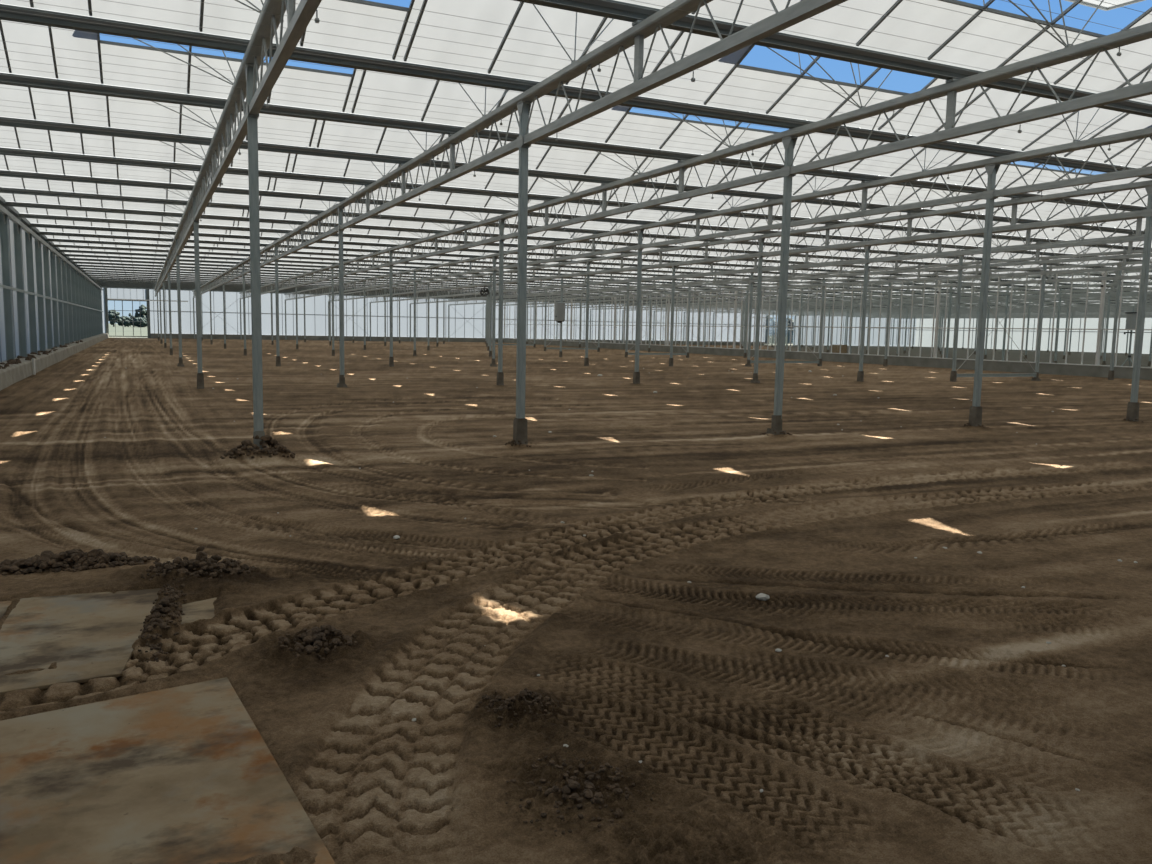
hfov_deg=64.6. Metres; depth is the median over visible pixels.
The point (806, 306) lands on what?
girder
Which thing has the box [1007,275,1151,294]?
girder
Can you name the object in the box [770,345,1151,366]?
wall
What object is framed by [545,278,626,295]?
girder
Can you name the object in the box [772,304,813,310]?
girder
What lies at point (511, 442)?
heap
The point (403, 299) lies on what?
girder
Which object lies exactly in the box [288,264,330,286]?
girder
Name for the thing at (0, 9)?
wire
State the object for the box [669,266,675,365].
support post
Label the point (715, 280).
girder
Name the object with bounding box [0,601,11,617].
plate
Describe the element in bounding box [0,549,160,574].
clod
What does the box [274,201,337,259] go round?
girder
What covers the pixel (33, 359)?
pipe
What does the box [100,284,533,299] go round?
gutter
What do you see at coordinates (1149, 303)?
girder
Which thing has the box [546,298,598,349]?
rail
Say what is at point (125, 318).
tree
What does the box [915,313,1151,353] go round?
wall
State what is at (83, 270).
gutter
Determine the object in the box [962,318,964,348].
support post
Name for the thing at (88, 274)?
gutter
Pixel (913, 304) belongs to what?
girder
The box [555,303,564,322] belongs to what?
cabinet
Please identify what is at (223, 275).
support post
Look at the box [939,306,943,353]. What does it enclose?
support post
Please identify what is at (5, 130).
wire
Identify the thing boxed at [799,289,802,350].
support post
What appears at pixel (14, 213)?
wire
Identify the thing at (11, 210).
wire
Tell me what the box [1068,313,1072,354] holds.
support post
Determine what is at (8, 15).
roof beam
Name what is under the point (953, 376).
support post
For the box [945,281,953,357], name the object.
support post
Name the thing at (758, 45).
ceiling vent
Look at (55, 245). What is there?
gutter
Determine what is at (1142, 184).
girder
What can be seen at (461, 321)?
wall
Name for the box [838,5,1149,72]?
wire
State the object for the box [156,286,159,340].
support post
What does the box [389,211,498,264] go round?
girder
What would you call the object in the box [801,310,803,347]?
support post
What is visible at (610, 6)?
roof beam
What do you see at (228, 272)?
girder
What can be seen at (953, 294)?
girder
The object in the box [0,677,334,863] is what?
plate
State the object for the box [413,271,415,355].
support post
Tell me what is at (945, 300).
support post
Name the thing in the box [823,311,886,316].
girder
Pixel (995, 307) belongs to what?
girder
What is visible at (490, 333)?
support post
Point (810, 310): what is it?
girder
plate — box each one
[0,588,160,695]
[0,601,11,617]
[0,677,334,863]
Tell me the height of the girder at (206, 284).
1.526 m
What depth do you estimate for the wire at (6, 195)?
27.06 m
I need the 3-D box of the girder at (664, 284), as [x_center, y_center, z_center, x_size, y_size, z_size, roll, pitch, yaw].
[4.929,-10.386,64.301,2.308,1.526,12.800,-2,7,-25]
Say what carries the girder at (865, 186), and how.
on the support post at (975, 413)
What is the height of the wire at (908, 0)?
0.003 m
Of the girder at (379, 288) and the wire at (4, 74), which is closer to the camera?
the wire at (4, 74)
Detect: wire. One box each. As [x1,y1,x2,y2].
[0,9,1116,168]
[0,58,1132,197]
[0,66,1145,203]
[0,87,1122,212]
[0,105,1143,224]
[0,125,1144,235]
[0,180,1131,264]
[1,149,1133,247]
[1,200,1027,268]
[2,138,1101,238]
[2,173,1132,260]
[3,159,1140,253]
[3,178,1135,263]
[3,189,1106,267]
[3,191,1090,267]
[3,205,1029,271]
[4,21,1151,179]
[4,41,1144,189]
[4,50,1145,194]
[4,74,1145,207]
[4,81,1137,210]
[4,116,1135,229]
[4,142,1133,243]
[4,165,1150,257]
[4,187,1108,266]
[4,193,1089,268]
[5,100,1144,221]
[5,111,1144,227]
[5,121,1129,231]
[5,130,1129,236]
[5,156,1137,251]
[6,168,1105,255]
[6,185,1111,265]
[6,195,1073,268]
[6,202,1028,269]
[7,146,1143,246]
[8,153,1123,248]
[8,197,1058,268]
[9,176,1140,262]
[10,171,1137,259]
[10,207,1015,271]
[11,210,1003,272]
[12,204,1013,269]
[14,213,992,273]
[16,217,969,274]
[18,209,1017,272]
[19,0,1148,166]
[20,216,965,273]
[25,215,962,272]
[28,219,956,274]
[104,0,1149,159]
[189,0,1146,151]
[276,0,1149,143]
[363,0,1149,134]
[541,0,1149,113]
[631,0,1150,101]
[722,0,1133,84]
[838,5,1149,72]
[908,0,1149,55]
[1002,0,1151,36]
[1097,0,1151,14]
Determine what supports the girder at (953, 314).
on the support post at (964, 318)
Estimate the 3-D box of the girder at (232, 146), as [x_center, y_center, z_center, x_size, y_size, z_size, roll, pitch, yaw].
[-7.339,-5.188,16.311,3.008,1.627,12.800,-2,7,-25]
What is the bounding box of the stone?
[756,593,769,600]
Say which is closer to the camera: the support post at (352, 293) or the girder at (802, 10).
the girder at (802, 10)
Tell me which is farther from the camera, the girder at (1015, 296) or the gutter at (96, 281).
the gutter at (96, 281)
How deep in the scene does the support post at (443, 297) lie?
91.14 m
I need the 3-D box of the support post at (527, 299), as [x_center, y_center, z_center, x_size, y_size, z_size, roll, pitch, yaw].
[-5.083,-11.419,95.061,0.150,4.820,0.200,-2,7,-25]
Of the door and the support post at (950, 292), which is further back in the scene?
the door
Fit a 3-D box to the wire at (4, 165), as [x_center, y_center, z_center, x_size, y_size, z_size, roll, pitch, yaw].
[6.578,-5.932,26.699,42.070,0.003,0.003,-2,7,-25]
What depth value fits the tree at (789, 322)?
194.93 m
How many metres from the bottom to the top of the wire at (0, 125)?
0.003 m
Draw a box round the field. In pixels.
[109,323,792,344]
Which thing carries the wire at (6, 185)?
attached to the wall at (47, 301)
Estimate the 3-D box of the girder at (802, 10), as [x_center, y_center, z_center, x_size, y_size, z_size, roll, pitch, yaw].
[2.394,-3.938,6.834,2.310,1.625,12.800,-2,7,-25]
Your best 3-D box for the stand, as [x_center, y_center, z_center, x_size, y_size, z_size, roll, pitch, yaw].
[31.049,-5.270,51.045,1.002,3.615,0.912,3,7,16]
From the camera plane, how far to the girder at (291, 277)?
64.70 m
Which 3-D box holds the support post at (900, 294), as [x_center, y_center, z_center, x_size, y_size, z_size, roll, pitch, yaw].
[23.525,-7.652,66.352,0.150,4.820,0.200,-2,7,-25]
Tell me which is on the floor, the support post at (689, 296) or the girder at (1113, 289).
the support post at (689, 296)
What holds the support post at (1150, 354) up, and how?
on the wall at (1073, 358)
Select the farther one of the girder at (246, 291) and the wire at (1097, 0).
the girder at (246, 291)
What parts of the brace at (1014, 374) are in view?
rail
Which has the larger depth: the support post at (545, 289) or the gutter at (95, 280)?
the gutter at (95, 280)
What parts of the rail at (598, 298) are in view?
rail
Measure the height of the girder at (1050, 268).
1.526 m
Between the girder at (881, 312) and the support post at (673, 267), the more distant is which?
the girder at (881, 312)
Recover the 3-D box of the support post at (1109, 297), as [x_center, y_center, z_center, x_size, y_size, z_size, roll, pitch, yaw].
[33.061,-6.396,56.782,0.150,4.820,0.200,-2,7,-25]
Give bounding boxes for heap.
[220,435,294,458]
[505,440,536,446]
[760,430,793,435]
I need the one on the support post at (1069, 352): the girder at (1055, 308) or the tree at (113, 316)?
the girder at (1055, 308)
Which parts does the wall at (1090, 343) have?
rail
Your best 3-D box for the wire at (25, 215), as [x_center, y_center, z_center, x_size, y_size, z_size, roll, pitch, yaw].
[2.306,-7.021,35.674,42.070,0.003,0.003,-2,7,-25]
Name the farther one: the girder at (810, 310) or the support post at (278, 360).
the girder at (810, 310)
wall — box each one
[0,196,102,361]
[101,287,915,346]
[503,270,1151,379]
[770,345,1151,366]
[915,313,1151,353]
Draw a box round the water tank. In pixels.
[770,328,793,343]
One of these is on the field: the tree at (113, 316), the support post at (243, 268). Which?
the tree at (113, 316)
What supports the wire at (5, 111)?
attached to the wall at (47, 301)
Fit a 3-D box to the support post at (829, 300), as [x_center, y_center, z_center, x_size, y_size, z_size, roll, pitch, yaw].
[22.125,-9.183,79.761,0.150,4.820,0.200,-2,7,-25]
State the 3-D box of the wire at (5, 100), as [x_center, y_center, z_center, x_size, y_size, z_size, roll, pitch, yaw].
[9.312,-5.236,20.954,42.070,0.003,0.003,-2,7,-25]
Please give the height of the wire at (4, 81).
0.003 m
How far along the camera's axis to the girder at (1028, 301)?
78.38 m
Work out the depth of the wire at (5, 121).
17.25 m
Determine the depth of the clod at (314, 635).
4.58 m
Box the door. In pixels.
[104,287,187,337]
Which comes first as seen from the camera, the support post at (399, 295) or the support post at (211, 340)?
the support post at (211, 340)
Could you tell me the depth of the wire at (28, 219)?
32.64 m
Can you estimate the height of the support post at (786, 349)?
4.820 m
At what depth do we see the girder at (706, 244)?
34.07 m
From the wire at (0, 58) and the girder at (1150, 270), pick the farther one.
the girder at (1150, 270)
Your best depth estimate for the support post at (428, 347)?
64.38 m
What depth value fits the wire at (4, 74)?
13.90 m
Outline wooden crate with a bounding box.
[832,345,846,352]
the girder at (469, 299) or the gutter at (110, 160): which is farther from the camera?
the girder at (469, 299)
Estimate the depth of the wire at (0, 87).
14.85 m
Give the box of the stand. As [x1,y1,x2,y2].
[1121,305,1136,365]
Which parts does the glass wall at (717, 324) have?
post, pane, pane, post, pane, post, post, pane, post, pane, post, rail, sill, post, post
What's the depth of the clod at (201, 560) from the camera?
5.90 m
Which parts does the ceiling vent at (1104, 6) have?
push rod, frame, pane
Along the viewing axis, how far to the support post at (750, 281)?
45.24 m
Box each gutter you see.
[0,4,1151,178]
[0,117,1144,234]
[0,147,1143,249]
[0,170,1151,263]
[0,187,1151,272]
[1,201,1150,279]
[15,213,1137,282]
[27,223,1138,287]
[39,231,1136,291]
[44,238,1149,296]
[52,244,1149,299]
[58,249,1151,302]
[62,254,1112,303]
[67,258,1113,305]
[74,261,1053,304]
[77,264,1053,306]
[80,267,1004,305]
[82,270,1125,311]
[84,272,991,307]
[87,274,932,306]
[89,276,931,308]
[91,278,1026,312]
[95,280,837,306]
[95,281,868,309]
[98,283,866,309]
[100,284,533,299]
[101,285,929,313]
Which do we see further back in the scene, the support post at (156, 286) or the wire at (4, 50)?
the support post at (156, 286)
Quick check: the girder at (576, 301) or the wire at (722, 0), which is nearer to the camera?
the wire at (722, 0)
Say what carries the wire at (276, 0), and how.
attached to the wall at (47, 301)
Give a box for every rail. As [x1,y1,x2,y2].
[495,307,533,345]
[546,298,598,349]
[628,291,688,354]
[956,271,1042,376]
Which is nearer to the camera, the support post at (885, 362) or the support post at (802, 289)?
the support post at (885, 362)
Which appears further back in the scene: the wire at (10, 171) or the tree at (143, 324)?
the tree at (143, 324)
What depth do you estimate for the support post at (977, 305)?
87.44 m
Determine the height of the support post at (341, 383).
4.820 m
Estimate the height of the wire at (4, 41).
0.003 m
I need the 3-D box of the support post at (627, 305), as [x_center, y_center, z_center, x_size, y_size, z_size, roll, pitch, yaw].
[3.186,-6.964,56.756,0.150,4.820,0.200,-2,7,-25]
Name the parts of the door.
frame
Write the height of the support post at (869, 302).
4.820 m
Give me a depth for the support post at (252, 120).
11.13 m
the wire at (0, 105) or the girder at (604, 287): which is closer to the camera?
the wire at (0, 105)
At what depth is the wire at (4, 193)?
26.58 m
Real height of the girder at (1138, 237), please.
1.625 m
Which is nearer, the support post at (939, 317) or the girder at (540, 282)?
the girder at (540, 282)
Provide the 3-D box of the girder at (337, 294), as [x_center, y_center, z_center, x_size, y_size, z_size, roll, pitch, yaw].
[-24.761,-14.117,92.499,3.007,1.526,12.800,-2,7,-25]
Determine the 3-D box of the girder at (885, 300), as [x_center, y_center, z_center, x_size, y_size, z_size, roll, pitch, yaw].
[21.201,-10.937,71.978,2.308,1.526,12.800,-2,7,-25]
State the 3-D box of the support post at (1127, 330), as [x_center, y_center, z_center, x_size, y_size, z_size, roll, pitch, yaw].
[58.735,-10.421,97.035,0.150,4.820,0.200,-2,7,-25]
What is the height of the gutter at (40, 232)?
0.113 m
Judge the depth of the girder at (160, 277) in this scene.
62.90 m
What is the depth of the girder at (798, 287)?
63.30 m
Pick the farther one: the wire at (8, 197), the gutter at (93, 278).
the gutter at (93, 278)
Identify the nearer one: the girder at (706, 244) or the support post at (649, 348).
the girder at (706, 244)
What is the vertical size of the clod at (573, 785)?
0.088 m
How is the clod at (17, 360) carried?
on the baseboard at (12, 374)
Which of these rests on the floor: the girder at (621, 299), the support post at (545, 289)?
the support post at (545, 289)
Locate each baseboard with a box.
[0,333,108,390]
[151,333,907,346]
[914,346,1148,354]
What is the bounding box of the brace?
[750,287,821,363]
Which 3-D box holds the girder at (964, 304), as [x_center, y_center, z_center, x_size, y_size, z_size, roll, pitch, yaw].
[29.336,-11.212,75.817,2.308,1.526,12.800,-2,7,-25]
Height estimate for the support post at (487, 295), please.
4.820 m
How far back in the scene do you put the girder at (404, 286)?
69.59 m
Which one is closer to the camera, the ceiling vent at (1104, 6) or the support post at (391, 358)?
the ceiling vent at (1104, 6)
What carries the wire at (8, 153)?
attached to the wall at (47, 301)
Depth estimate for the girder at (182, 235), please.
26.91 m
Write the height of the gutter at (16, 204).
0.113 m
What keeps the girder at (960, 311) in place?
on the support post at (997, 315)
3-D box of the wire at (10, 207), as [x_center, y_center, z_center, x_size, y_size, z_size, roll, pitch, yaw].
[3.160,-6.803,33.879,42.070,0.003,0.003,-2,7,-25]
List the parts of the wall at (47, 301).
post, post, post, post, post, rail, rail, post, post, post, post, post, post, post, post, post, post, post, post, post, post, post, post, post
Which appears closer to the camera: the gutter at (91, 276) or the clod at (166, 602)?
the clod at (166, 602)
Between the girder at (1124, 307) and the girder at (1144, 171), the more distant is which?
the girder at (1124, 307)
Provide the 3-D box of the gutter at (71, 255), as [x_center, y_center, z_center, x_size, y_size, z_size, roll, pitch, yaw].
[22.479,-10.611,69.061,107.400,0.113,0.250,-2,7,-25]
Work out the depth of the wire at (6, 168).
22.27 m
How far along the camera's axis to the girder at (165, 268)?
51.11 m
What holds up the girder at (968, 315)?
on the support post at (1050, 317)
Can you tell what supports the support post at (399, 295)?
on the floor
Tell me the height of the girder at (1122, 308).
1.526 m
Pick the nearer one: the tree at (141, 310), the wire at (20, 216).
the wire at (20, 216)
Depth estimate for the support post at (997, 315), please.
106.58 m
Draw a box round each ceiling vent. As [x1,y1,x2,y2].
[758,45,905,83]
[983,0,1144,20]
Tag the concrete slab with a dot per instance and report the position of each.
(204, 609)
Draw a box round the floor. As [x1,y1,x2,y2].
[0,338,1151,863]
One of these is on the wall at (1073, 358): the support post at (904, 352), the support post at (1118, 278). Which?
the support post at (904, 352)
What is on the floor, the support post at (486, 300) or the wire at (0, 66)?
the support post at (486, 300)
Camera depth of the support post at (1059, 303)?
54.82 m
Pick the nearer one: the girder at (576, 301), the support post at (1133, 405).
the support post at (1133, 405)
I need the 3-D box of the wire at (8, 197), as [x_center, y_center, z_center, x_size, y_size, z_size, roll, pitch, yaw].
[4.186,-6.542,31.725,42.070,0.003,0.003,-2,7,-25]
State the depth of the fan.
65.71 m
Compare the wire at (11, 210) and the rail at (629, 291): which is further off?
the rail at (629, 291)
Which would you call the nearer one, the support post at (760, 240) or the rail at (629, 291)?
the support post at (760, 240)
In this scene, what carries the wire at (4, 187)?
attached to the wall at (47, 301)
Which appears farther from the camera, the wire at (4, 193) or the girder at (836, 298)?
the girder at (836, 298)
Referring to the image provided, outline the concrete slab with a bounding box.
[180,598,216,623]
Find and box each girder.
[133,38,264,220]
[154,279,158,292]
[155,272,162,287]
[158,257,167,281]
[160,234,175,271]
[163,189,193,254]
[200,281,209,294]
[209,272,222,289]
[222,260,242,283]
[235,0,321,114]
[239,289,250,298]
[241,242,274,274]
[261,283,270,294]
[270,275,294,291]
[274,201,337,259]
[284,290,303,300]
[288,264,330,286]
[303,285,328,297]
[328,292,351,301]
[329,278,363,293]
[330,246,388,277]
[337,83,519,230]
[352,287,383,298]
[363,268,413,288]
[370,295,398,302]
[384,282,427,295]
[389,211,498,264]
[399,291,436,300]
[409,295,442,303]
[413,253,492,281]
[427,273,489,290]
[437,283,487,297]
[443,292,486,301]
[448,296,485,304]
[485,298,526,305]
[486,292,534,302]
[487,285,544,298]
[489,275,560,293]
[490,259,586,284]
[493,223,638,269]
[498,112,787,240]
[518,0,847,145]
[527,294,579,304]
[534,289,598,300]
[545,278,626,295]
[561,262,671,287]
[580,290,649,301]
[587,231,759,274]
[599,281,688,297]
[627,266,750,289]
[638,148,990,249]
[650,284,746,298]
[674,240,864,278]
[689,271,822,292]
[747,275,888,294]
[751,246,960,281]
[759,164,1151,255]
[767,0,1151,174]
[772,288,850,301]
[772,298,828,306]
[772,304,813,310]
[772,310,831,314]
[773,287,799,298]
[773,306,847,311]
[788,291,899,303]
[789,299,868,308]
[795,310,859,315]
[801,277,949,296]
[803,307,879,312]
[823,253,1043,285]
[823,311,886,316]
[830,294,945,305]
[834,307,910,313]
[846,312,913,316]
[853,284,1006,299]
[861,307,940,314]
[867,205,1145,264]
[869,296,987,306]
[871,313,935,317]
[881,304,976,311]
[889,261,1118,288]
[889,310,969,315]
[894,314,963,318]
[902,284,1058,300]
[907,298,1028,308]
[912,305,1009,312]
[915,311,995,316]
[940,312,1022,317]
[941,307,1037,313]
[943,301,1066,309]
[947,287,1107,302]
[950,268,1151,291]
[961,228,1151,268]
[968,315,1049,317]
[971,308,1071,314]
[989,100,1151,197]
[989,291,1151,304]
[998,310,1098,315]
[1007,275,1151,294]
[1025,311,1125,316]
[1030,295,1151,306]
[1044,246,1151,273]
[1051,311,1151,317]
[1060,279,1151,296]
[1068,299,1151,307]
[1073,307,1151,314]
[1105,302,1151,309]
[1105,309,1151,315]
[1109,286,1151,299]
[1119,260,1151,278]
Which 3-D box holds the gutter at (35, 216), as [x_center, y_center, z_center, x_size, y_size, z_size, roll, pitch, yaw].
[30.681,-8.521,51.827,107.400,0.113,0.300,-2,7,-25]
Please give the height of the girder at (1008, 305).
1.526 m
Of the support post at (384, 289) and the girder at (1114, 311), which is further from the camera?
the girder at (1114, 311)
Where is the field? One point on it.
(128, 331)
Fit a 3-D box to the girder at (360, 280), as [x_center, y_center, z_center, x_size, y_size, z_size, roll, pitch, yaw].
[-16.810,-11.229,68.112,2.308,1.526,12.800,-2,7,-25]
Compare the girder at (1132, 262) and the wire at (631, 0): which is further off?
the girder at (1132, 262)
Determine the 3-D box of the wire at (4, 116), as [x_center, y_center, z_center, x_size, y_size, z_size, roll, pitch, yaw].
[8.799,-5.366,22.031,42.070,0.003,0.003,-2,7,-25]
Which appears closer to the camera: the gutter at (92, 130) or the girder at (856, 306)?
the gutter at (92, 130)
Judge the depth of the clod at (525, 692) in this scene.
3.94 m
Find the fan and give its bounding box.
[480,286,488,295]
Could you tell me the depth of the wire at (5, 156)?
20.76 m
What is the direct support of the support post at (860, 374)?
on the floor
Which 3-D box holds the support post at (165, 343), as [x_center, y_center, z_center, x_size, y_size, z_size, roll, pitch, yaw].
[-25.803,-7.561,57.147,0.150,4.820,0.200,-2,7,-25]
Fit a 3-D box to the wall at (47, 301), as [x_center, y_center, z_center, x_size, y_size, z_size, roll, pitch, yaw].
[-24.642,-6.736,43.572,0.270,5.350,102.460,-2,7,-25]
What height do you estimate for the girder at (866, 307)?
1.526 m
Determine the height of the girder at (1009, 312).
1.526 m
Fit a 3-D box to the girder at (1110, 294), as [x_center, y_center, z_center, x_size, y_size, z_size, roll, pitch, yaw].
[32.137,-8.150,49.000,2.308,1.526,12.800,-2,7,-25]
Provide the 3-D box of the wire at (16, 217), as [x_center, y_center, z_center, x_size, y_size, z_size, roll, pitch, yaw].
[1.964,-7.108,36.392,42.070,0.003,0.003,-2,7,-25]
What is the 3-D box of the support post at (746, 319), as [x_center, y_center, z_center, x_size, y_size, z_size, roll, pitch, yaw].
[11.321,-7.239,60.594,0.150,4.820,0.200,-2,7,-25]
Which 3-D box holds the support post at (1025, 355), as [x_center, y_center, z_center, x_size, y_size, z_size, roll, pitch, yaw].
[35.728,-8.065,72.110,0.150,4.820,0.200,-2,7,-25]
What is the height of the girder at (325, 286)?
1.526 m
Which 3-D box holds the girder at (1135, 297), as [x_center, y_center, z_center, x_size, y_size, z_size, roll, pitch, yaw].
[35.122,-8.251,50.408,3.007,1.526,12.800,-2,7,-25]
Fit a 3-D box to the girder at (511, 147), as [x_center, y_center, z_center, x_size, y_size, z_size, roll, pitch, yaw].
[-3.075,-5.332,18.323,2.310,1.625,12.800,-2,7,-25]
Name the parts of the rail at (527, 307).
rail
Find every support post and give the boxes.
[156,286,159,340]
[159,281,162,343]
[162,272,166,347]
[167,260,172,354]
[175,239,184,366]
[192,196,203,388]
[200,288,202,340]
[209,282,212,344]
[223,275,225,348]
[242,263,246,355]
[244,63,264,448]
[271,285,273,344]
[274,244,280,365]
[295,278,298,348]
[304,292,305,341]
[329,287,330,345]
[331,267,334,355]
[337,207,347,387]
[352,293,353,342]
[363,280,365,349]
[384,289,385,345]
[389,251,393,366]
[399,295,399,342]
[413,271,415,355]
[427,283,429,349]
[436,291,438,346]
[443,297,444,343]
[485,300,486,343]
[486,295,487,346]
[487,285,489,350]
[489,275,491,356]
[490,256,496,366]
[497,219,504,384]
[513,100,531,444]
[526,299,527,343]
[533,294,535,347]
[544,289,546,350]
[559,278,562,356]
[579,296,580,347]
[584,261,590,365]
[597,292,600,351]
[625,283,628,356]
[633,229,643,383]
[648,292,651,351]
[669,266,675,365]
[686,287,690,357]
[743,286,748,357]
[745,273,753,366]
[750,238,764,382]
[766,136,797,434]
[771,307,773,346]
[785,298,789,350]
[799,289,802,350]
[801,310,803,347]
[812,306,814,349]
[817,274,825,365]
[826,300,830,352]
[846,311,848,344]
[850,291,854,353]
[857,246,870,381]
[866,302,869,353]
[883,278,892,365]
[896,294,900,355]
[903,302,907,353]
[912,313,914,348]
[937,317,939,348]
[938,314,941,350]
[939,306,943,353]
[941,300,945,357]
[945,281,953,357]
[950,256,963,381]
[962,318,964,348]
[969,164,999,426]
[974,305,978,353]
[984,299,989,358]
[995,315,997,351]
[1002,285,1008,360]
[1024,299,1031,358]
[1031,259,1048,380]
[1047,317,1050,351]
[1053,288,1061,362]
[1063,301,1068,358]
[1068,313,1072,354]
[1100,305,1104,358]
[1102,292,1110,364]
[1108,265,1121,379]
[1125,330,1128,355]
[1126,186,1151,421]
[1148,330,1151,365]
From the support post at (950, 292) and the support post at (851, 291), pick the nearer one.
the support post at (950, 292)
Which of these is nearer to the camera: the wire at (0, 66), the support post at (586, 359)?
the wire at (0, 66)
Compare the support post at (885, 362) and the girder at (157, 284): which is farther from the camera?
the girder at (157, 284)
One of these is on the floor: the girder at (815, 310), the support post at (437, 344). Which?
the support post at (437, 344)
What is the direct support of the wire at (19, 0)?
attached to the wall at (47, 301)
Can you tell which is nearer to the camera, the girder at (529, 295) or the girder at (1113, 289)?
the girder at (1113, 289)
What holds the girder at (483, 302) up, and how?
on the support post at (486, 300)
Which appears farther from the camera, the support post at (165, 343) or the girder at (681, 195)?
the support post at (165, 343)
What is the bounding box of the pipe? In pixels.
[32,358,35,374]
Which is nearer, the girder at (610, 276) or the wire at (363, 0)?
the wire at (363, 0)
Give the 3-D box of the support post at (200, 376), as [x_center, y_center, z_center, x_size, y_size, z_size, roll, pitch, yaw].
[-9.399,-3.381,22.679,0.170,4.820,0.240,-2,7,-25]
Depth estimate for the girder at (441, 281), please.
57.76 m
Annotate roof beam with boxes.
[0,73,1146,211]
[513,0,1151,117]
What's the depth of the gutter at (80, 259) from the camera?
54.82 m
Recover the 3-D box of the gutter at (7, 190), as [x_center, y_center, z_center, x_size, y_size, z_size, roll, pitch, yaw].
[33.415,-7.824,46.082,107.400,0.113,0.300,-2,7,-25]
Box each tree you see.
[108,311,121,326]
[118,316,131,326]
[129,316,136,326]
[133,317,146,326]
[135,304,146,320]
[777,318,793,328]
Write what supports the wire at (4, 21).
attached to the wall at (47, 301)
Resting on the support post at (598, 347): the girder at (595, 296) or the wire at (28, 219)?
the girder at (595, 296)
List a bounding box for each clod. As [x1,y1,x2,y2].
[0,340,82,368]
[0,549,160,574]
[138,578,186,661]
[140,546,258,580]
[278,624,357,659]
[475,688,558,727]
[505,755,653,836]
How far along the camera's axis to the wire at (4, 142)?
19.07 m
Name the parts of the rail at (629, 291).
rail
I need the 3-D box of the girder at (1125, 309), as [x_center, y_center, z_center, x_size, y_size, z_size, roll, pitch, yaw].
[56.729,-12.139,88.741,3.007,1.526,12.800,-2,7,-25]
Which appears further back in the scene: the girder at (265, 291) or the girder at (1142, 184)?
the girder at (265, 291)
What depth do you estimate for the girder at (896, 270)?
37.70 m
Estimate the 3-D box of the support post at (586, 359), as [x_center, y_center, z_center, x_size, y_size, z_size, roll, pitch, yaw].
[0.518,-5.295,41.428,0.170,4.820,0.240,-2,7,-25]
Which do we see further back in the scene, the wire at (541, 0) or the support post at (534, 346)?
the support post at (534, 346)
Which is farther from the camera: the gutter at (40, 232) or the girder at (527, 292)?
the girder at (527, 292)
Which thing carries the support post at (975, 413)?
on the floor
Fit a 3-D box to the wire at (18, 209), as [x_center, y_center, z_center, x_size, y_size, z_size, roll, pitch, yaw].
[2.989,-6.847,34.238,42.070,0.003,0.003,-2,7,-25]
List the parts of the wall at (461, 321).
post, post, post, post, post, post, post, post, rail, post, post, post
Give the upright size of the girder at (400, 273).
1.526 m
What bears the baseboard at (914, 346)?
attached to the wall at (1090, 343)

